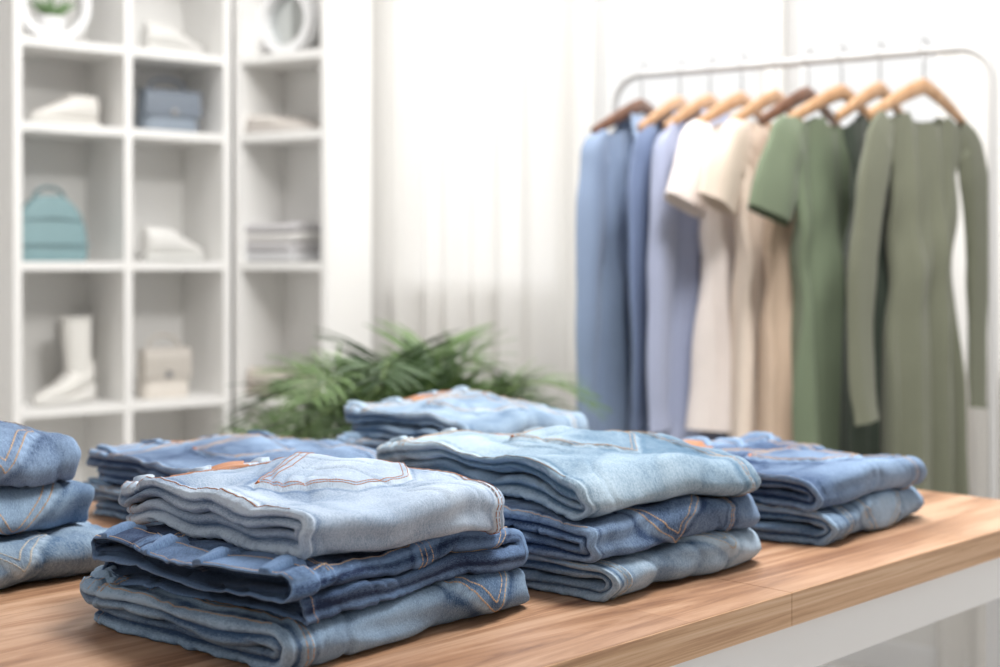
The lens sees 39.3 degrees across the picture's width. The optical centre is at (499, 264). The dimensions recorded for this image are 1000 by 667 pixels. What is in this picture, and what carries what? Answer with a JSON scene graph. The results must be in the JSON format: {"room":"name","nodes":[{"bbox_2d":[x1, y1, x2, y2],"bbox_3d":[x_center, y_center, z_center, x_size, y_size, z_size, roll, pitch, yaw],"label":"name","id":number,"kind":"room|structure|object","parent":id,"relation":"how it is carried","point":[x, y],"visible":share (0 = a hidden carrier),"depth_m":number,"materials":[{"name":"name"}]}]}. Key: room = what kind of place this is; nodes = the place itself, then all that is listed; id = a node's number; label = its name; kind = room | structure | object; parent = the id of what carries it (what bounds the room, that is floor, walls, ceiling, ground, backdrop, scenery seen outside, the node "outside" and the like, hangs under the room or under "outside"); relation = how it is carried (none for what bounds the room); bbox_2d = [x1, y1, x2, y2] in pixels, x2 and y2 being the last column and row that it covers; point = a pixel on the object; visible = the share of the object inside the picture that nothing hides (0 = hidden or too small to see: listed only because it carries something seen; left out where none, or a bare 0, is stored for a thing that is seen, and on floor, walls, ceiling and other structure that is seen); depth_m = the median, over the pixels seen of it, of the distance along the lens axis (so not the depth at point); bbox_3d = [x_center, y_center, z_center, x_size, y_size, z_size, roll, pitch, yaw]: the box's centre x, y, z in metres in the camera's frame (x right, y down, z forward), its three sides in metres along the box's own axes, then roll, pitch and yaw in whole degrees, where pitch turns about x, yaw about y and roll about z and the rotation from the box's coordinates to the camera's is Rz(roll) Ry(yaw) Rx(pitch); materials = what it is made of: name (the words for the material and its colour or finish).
{"room":"clothing store","nodes":[
{"label":"clothing store","id":0,"kind":"room"},
{"bbox_2d":[231,0,233,432],"bbox_3d":[-3.288,-0.290,3.442,6.000,2.900,0.152,0,0,-40],"label":"wall","id":1,"kind":"structure","parent":0,"point":[232,1],"depth_m":5.25,"materials":[{"name":"paint"}]},
{"bbox_2d":[576,0,936,647],"bbox_3d":[1.479,-0.290,3.885,5.600,2.900,0.150,0,0,32],"label":"wall window","id":2,"kind":"structure","parent":1,"relation":"in","point":[775,10],"depth_m":4.54,"materials":[{"name":"paint"}]},
{"bbox_2d":[372,0,575,411],"bbox_3d":[-0.161,-0.211,4.749,1.050,2.682,0.071,0,0,32],"label":"sheer curtain","id":3,"kind":"object","parent":2,"relation":"hanging from","point":[474,101],"visible":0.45,"depth_m":4.70,"materials":[{"name":"white fabric"}]},
{"bbox_2d":[596,0,764,133],"bbox_3d":[0.568,-0.540,4.416,0.598,1.698,0.114,0,0,32],"label":"window","id":4,"kind":"structure","parent":2,"relation":"attached to","point":[606,10],"depth_m":4.56,"materials":[{"name":"paint"}]},
{"bbox_2d":[786,0,806,120],"bbox_3d":[1.238,-0.540,3.997,0.878,1.698,0.114,0,0,32],"label":"window","id":5,"kind":"structure","parent":2,"relation":"attached to","point":[796,10],"depth_m":4.22,"materials":[{"name":"paint"}]},
{"bbox_2d":[936,0,999,666],"bbox_3d":[1.534,-0.211,3.687,0.810,2.682,0.070,0,0,32],"label":"sheer curtain","id":6,"kind":"object","parent":2,"relation":"hanging from","point":[962,77],"visible":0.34,"depth_m":3.86,"materials":[{"name":"white fabric"}]},
{"bbox_2d":[833,641,936,666],"bbox_3d":[1.402,1.119,3.837,5.480,0.079,0.011,0,0,32],"label":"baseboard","id":7,"kind":"structure","parent":1,"relation":"attached to","point":[885,653],"depth_m":4.00,"materials":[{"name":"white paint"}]},
{"bbox_2d":[823,661,868,666],"bbox_3d":[0.750,1.210,2.250,11.500,0.100,9.500,0,0,0],"label":"floor","id":8,"kind":"structure","parent":0,"point":[831,663],"depth_m":4.07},
{"bbox_2d":[0,0,230,481],"bbox_3d":[-1.334,-0.005,4.755,0.765,2.330,0.320,0,0,-40],"label":"shelving unit","id":9,"kind":"object","parent":8,"relation":"on","point":[122,178],"visible":0.55,"depth_m":4.79,"materials":[{"name":"white laminate"}]},
{"bbox_2d":[22,185,90,261],"bbox_3d":[-1.472,-0.136,4.572,0.240,0.249,0.110,0,0,-40],"label":"handbag","id":10,"kind":"object","parent":9,"relation":"on","point":[53,228],"visible":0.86,"depth_m":4.54,"materials":[{"name":"leather"}]},
{"bbox_2d":[22,0,90,39],"bbox_3d":[-1.476,-0.856,4.611,0.250,0.262,0.080,0,0,-40],"label":"frame","id":11,"kind":"object","parent":9,"relation":"on","point":[51,24],"visible":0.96,"depth_m":4.59,"materials":[{"name":"white paint"}]},
{"bbox_2d":[32,315,95,406],"bbox_3d":[-1.440,0.313,4.659,0.176,0.283,0.351,0,0,18],"label":"ankle boots","id":12,"kind":"object","parent":9,"relation":"on","point":[76,384],"visible":1,"depth_m":4.60,"materials":[{"name":"white leather"}]},
{"bbox_2d":[29,95,99,125],"bbox_3d":[-1.447,-0.510,4.633,0.179,0.109,0.321,0,0,30],"label":"sneakers","id":13,"kind":"object","parent":9,"relation":"on","point":[70,109],"visible":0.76,"depth_m":4.57,"materials":[{"name":"white leather"}]},
{"bbox_2d":[137,333,191,398],"bbox_3d":[-1.161,0.345,4.829,0.172,0.220,0.088,0,0,-40],"label":"handbag","id":14,"kind":"object","parent":9,"relation":"on","point":[162,372],"visible":1,"depth_m":4.79,"materials":[{"name":"leather"}]},
{"bbox_2d":[134,77,201,131],"bbox_3d":[-1.151,-0.552,4.849,0.207,0.196,0.109,0,0,-40],"label":"handbag","id":15,"kind":"object","parent":9,"relation":"on","point":[157,109],"visible":0.91,"depth_m":4.81,"materials":[{"name":"leather"}]},
{"bbox_2d":[139,226,204,261],"bbox_3d":[-1.145,-0.072,4.886,0.176,0.119,0.318,0,0,33],"label":"sneakers","id":16,"kind":"object","parent":9,"relation":"on","point":[156,243],"visible":1,"depth_m":4.77,"materials":[{"name":"white leather"}]},
{"bbox_2d":[140,22,204,53],"bbox_3d":[-1.145,-0.775,4.886,0.176,0.099,0.318,0,0,33],"label":"sneakers","id":17,"kind":"object","parent":9,"relation":"on","point":[152,36],"visible":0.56,"depth_m":4.77,"materials":[{"name":"white leather"}]},
{"bbox_2d":[234,0,371,439],"bbox_3d":[-0.685,-0.005,4.867,0.415,2.330,0.240,0,0,32],"label":"shelving unit","id":18,"kind":"object","parent":8,"relation":"on","point":[323,176],"visible":0.5,"depth_m":4.87,"materials":[{"name":"white laminate"}]},
{"bbox_2d":[245,222,320,261],"bbox_3d":[-0.763,-0.080,4.921,0.277,0.137,0.200,0,0,32],"label":"sweater","id":19,"kind":"object","parent":18,"relation":"on","point":[289,241],"visible":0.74,"depth_m":4.83,"materials":[{"name":"white fabric"}]},
{"bbox_2d":[245,115,320,133],"bbox_3d":[-0.730,-0.490,4.895,0.312,0.069,0.168,0,0,17],"label":"sandals","id":20,"kind":"object","parent":18,"relation":"on","point":[254,123],"visible":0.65,"depth_m":4.84},
{"bbox_2d":[246,367,319,396],"bbox_3d":[-0.719,0.405,4.886,0.325,0.099,0.160,0,0,7],"label":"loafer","id":21,"kind":"object","parent":18,"relation":"on","point":[250,378],"visible":0.2,"depth_m":4.85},
{"bbox_2d":[259,0,318,52],"bbox_3d":[-0.742,-0.851,4.902,0.240,0.252,0.080,0,0,32],"label":"round mirror","id":22,"kind":"object","parent":18,"relation":"on","point":[284,25],"visible":0.91,"depth_m":4.91,"materials":[{"name":"white paint"}]},
{"bbox_2d":[213,318,611,439],"bbox_3d":[-0.240,0.649,3.439,0.993,1.021,1.002,0,0,38],"label":"potted palm","id":23,"kind":"object","parent":8,"relation":"on","point":[423,371],"visible":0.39,"depth_m":3.29,"materials":[{"name":"green plant"}]},
{"bbox_2d":[0,489,999,666],"bbox_3d":[-0.430,0.760,1.575,1.120,0.800,2.502,0,0,45],"label":"display table","id":24,"kind":"object","parent":8,"relation":"on","point":[789,604],"visible":0.28,"depth_m":1.51,"materials":[{"name":"brown wood"}]},
{"bbox_2d":[0,521,108,589],"bbox_3d":[-0.660,0.327,1.644,0.358,0.064,0.335,0,0,44],"label":"jeans","id":25,"kind":"object","parent":24,"relation":"on","point":[62,551],"visible":0.56,"depth_m":1.58,"materials":[{"name":"fabric"}]},
{"bbox_2d":[0,480,94,534],"bbox_3d":[-0.688,0.277,1.645,0.342,0.073,0.328,0,0,37],"label":"jeans","id":26,"kind":"object","parent":25,"relation":"on","point":[61,502],"visible":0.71,"depth_m":1.60,"materials":[{"name":"fabric"}]},
{"bbox_2d":[0,421,80,487],"bbox_3d":[-0.694,0.221,1.648,0.340,0.087,0.304,0,0,44],"label":"jeans","id":27,"kind":"object","parent":26,"relation":"on","point":[30,457],"visible":1,"depth_m":1.60,"materials":[{"name":"blue fabric"}]},
{"bbox_2d":[83,477,163,525],"bbox_3d":[-0.373,0.332,2.032,0.358,0.054,0.334,0,0,45],"label":"jeans","id":28,"kind":"object","parent":24,"relation":"on","point":[106,495],"visible":0.05,"depth_m":2.00,"materials":[{"name":"fabric"}]},
{"bbox_2d":[86,430,376,484],"bbox_3d":[-0.372,0.286,2.030,0.337,0.067,0.366,0,0,-40],"label":"jeans","id":29,"kind":"object","parent":28,"relation":"on","point":[119,464],"visible":0.56,"depth_m":2.01,"materials":[{"name":"blue fabric"}]},
{"bbox_2d":[80,565,529,666],"bbox_3d":[-0.192,0.332,1.448,0.335,0.055,0.386,0,0,42],"label":"jeans","id":30,"kind":"object","parent":24,"relation":"on","point":[252,637],"visible":0.45,"depth_m":1.32,"materials":[{"name":"fabric"}]},
{"bbox_2d":[91,521,528,625],"bbox_3d":[-0.192,0.289,1.446,0.323,0.060,0.375,0,0,41],"label":"jeans","id":31,"kind":"object","parent":30,"relation":"on","point":[308,591],"visible":0.59,"depth_m":1.33,"materials":[{"name":"blue fabric"}]},
{"bbox_2d":[118,452,504,559],"bbox_3d":[-0.206,0.244,1.478,0.281,0.080,0.381,0,0,-41],"label":"jeans","id":32,"kind":"object","parent":31,"relation":"on","point":[303,505],"visible":0.99,"depth_m":1.38,"materials":[{"name":"fabric"}]},
{"bbox_2d":[518,528,761,601],"bbox_3d":[0.095,0.331,1.698,0.365,0.057,0.322,0,0,40],"label":"jeans","id":33,"kind":"object","parent":24,"relation":"on","point":[602,580],"visible":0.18,"depth_m":1.54,"materials":[{"name":"fabric"}]},
{"bbox_2d":[503,493,759,562],"bbox_3d":[0.091,0.289,1.699,0.333,0.064,0.346,0,0,-42],"label":"jeans","id":34,"kind":"object","parent":33,"relation":"on","point":[635,528],"visible":0.36,"depth_m":1.55,"materials":[{"name":"blue fabric"}]},
{"bbox_2d":[376,425,760,520],"bbox_3d":[0.086,0.243,1.751,0.308,0.082,0.434,0,0,-39],"label":"jeans","id":35,"kind":"object","parent":34,"relation":"on","point":[576,474],"visible":0.95,"depth_m":1.63,"materials":[{"name":"fabric"}]},
{"bbox_2d":[750,486,923,545],"bbox_3d":[0.396,0.331,1.981,0.310,0.056,0.327,0,0,40],"label":"jeans","id":36,"kind":"object","parent":24,"relation":"on","point":[873,511],"visible":0.27,"depth_m":1.83,"materials":[{"name":"fabric"}]},
{"bbox_2d":[682,432,926,511],"bbox_3d":[0.402,0.285,1.991,0.307,0.066,0.319,0,0,-42],"label":"jeans","id":37,"kind":"object","parent":36,"relation":"on","point":[805,477],"visible":0.69,"depth_m":1.88,"materials":[{"name":"blue fabric"}]},
{"bbox_3d":[-0.061,0.331,2.257,0.403,0.057,0.408,0,0,0],"label":"jeans","id":38,"kind":"object","parent":24,"relation":"on","visible":0},
{"bbox_2d":[336,432,388,449],"bbox_3d":[-0.060,0.290,2.259,0.317,0.064,0.298,0,0,43],"label":"jeans","id":39,"kind":"object","parent":38,"relation":"on","point":[354,438],"visible":0.06,"depth_m":2.23,"materials":[{"name":"fabric"}]},
{"bbox_2d":[344,386,588,439],"bbox_3d":[-0.055,0.245,2.258,0.287,0.071,0.339,0,0,-41],"label":"jeans","id":40,"kind":"object","parent":39,"relation":"on","point":[461,408],"visible":0.89,"depth_m":2.21,"materials":[{"name":"fabric"}]},
{"bbox_2d":[611,44,997,666],"bbox_3d":[0.727,0.321,3.515,1.016,1.678,0.448,0,0,33],"label":"clothing rack","id":41,"kind":"object","parent":8,"relation":"on","point":[979,53],"visible":0.64,"depth_m":3.24,"materials":[{"name":"grey metal"}]},
{"bbox_2d":[575,63,656,431],"bbox_3d":[0.382,0.026,3.740,0.150,1.129,0.617,0,0,39],"label":"dress","id":42,"kind":"object","parent":41,"relation":"hanging from","point":[602,321],"visible":0.41,"depth_m":3.58,"materials":[{"name":"fabric"}]},
{"bbox_2d":[627,60,688,433],"bbox_3d":[0.473,0.016,3.681,0.154,1.109,0.578,0,0,33],"label":"dress","id":43,"kind":"object","parent":41,"relation":"hanging from","point":[639,176],"visible":0.2,"depth_m":3.46,"materials":[{"name":"fabric"}]},
{"bbox_2d":[646,57,731,439],"bbox_3d":[0.546,0.036,3.633,0.148,1.148,0.616,0,0,37],"label":"dress","id":44,"kind":"object","parent":41,"relation":"hanging from","point":[674,249],"visible":0.27,"depth_m":3.45,"materials":[{"name":"fabric"}]},
{"bbox_2d":[664,55,771,431],"bbox_3d":[0.617,-0.064,3.587,0.144,0.949,0.748,0,0,37],"label":"dress","id":45,"kind":"object","parent":41,"relation":"hanging from","point":[709,403],"visible":0.41,"depth_m":3.42,"materials":[{"name":"fabric"}]},
{"bbox_2d":[698,52,803,437],"bbox_3d":[0.700,0.056,3.533,0.125,1.189,0.716,0,0,39],"label":"dress","id":46,"kind":"object","parent":41,"relation":"hanging from","point":[730,165],"visible":0.32,"depth_m":3.38,"materials":[{"name":"fabric"}]},
{"bbox_2d":[757,49,842,441],"bbox_3d":[0.767,0.036,3.489,0.126,1.149,0.433,0,0,41],"label":"dress","id":47,"kind":"object","parent":41,"relation":"hanging from","point":[775,386],"visible":0.23,"depth_m":3.36,"materials":[{"name":"fabric"}]},
{"bbox_2d":[747,46,869,450],"bbox_3d":[0.842,0.046,3.441,0.792,1.168,0.124,0,0,-44],"label":"dress","id":48,"kind":"object","parent":41,"relation":"hanging from","point":[803,167],"visible":0.37,"depth_m":3.33,"materials":[{"name":"fabric"}]},
{"bbox_2d":[834,42,904,455],"bbox_3d":[0.917,0.051,3.392,0.117,1.178,0.431,0,0,39],"label":"dress","id":49,"kind":"object","parent":41,"relation":"hanging from","point":[864,439],"visible":0.2,"depth_m":3.30,"materials":[{"name":"fabric"}]},
{"bbox_2d":[847,39,987,495],"bbox_3d":[1.009,0.066,3.332,0.586,1.209,0.118,0,0,-39],"label":"dress","id":50,"kind":"object","parent":41,"relation":"hanging from","point":[923,411],"visible":0.86,"depth_m":3.27,"materials":[{"name":"fabric"}]}
]}

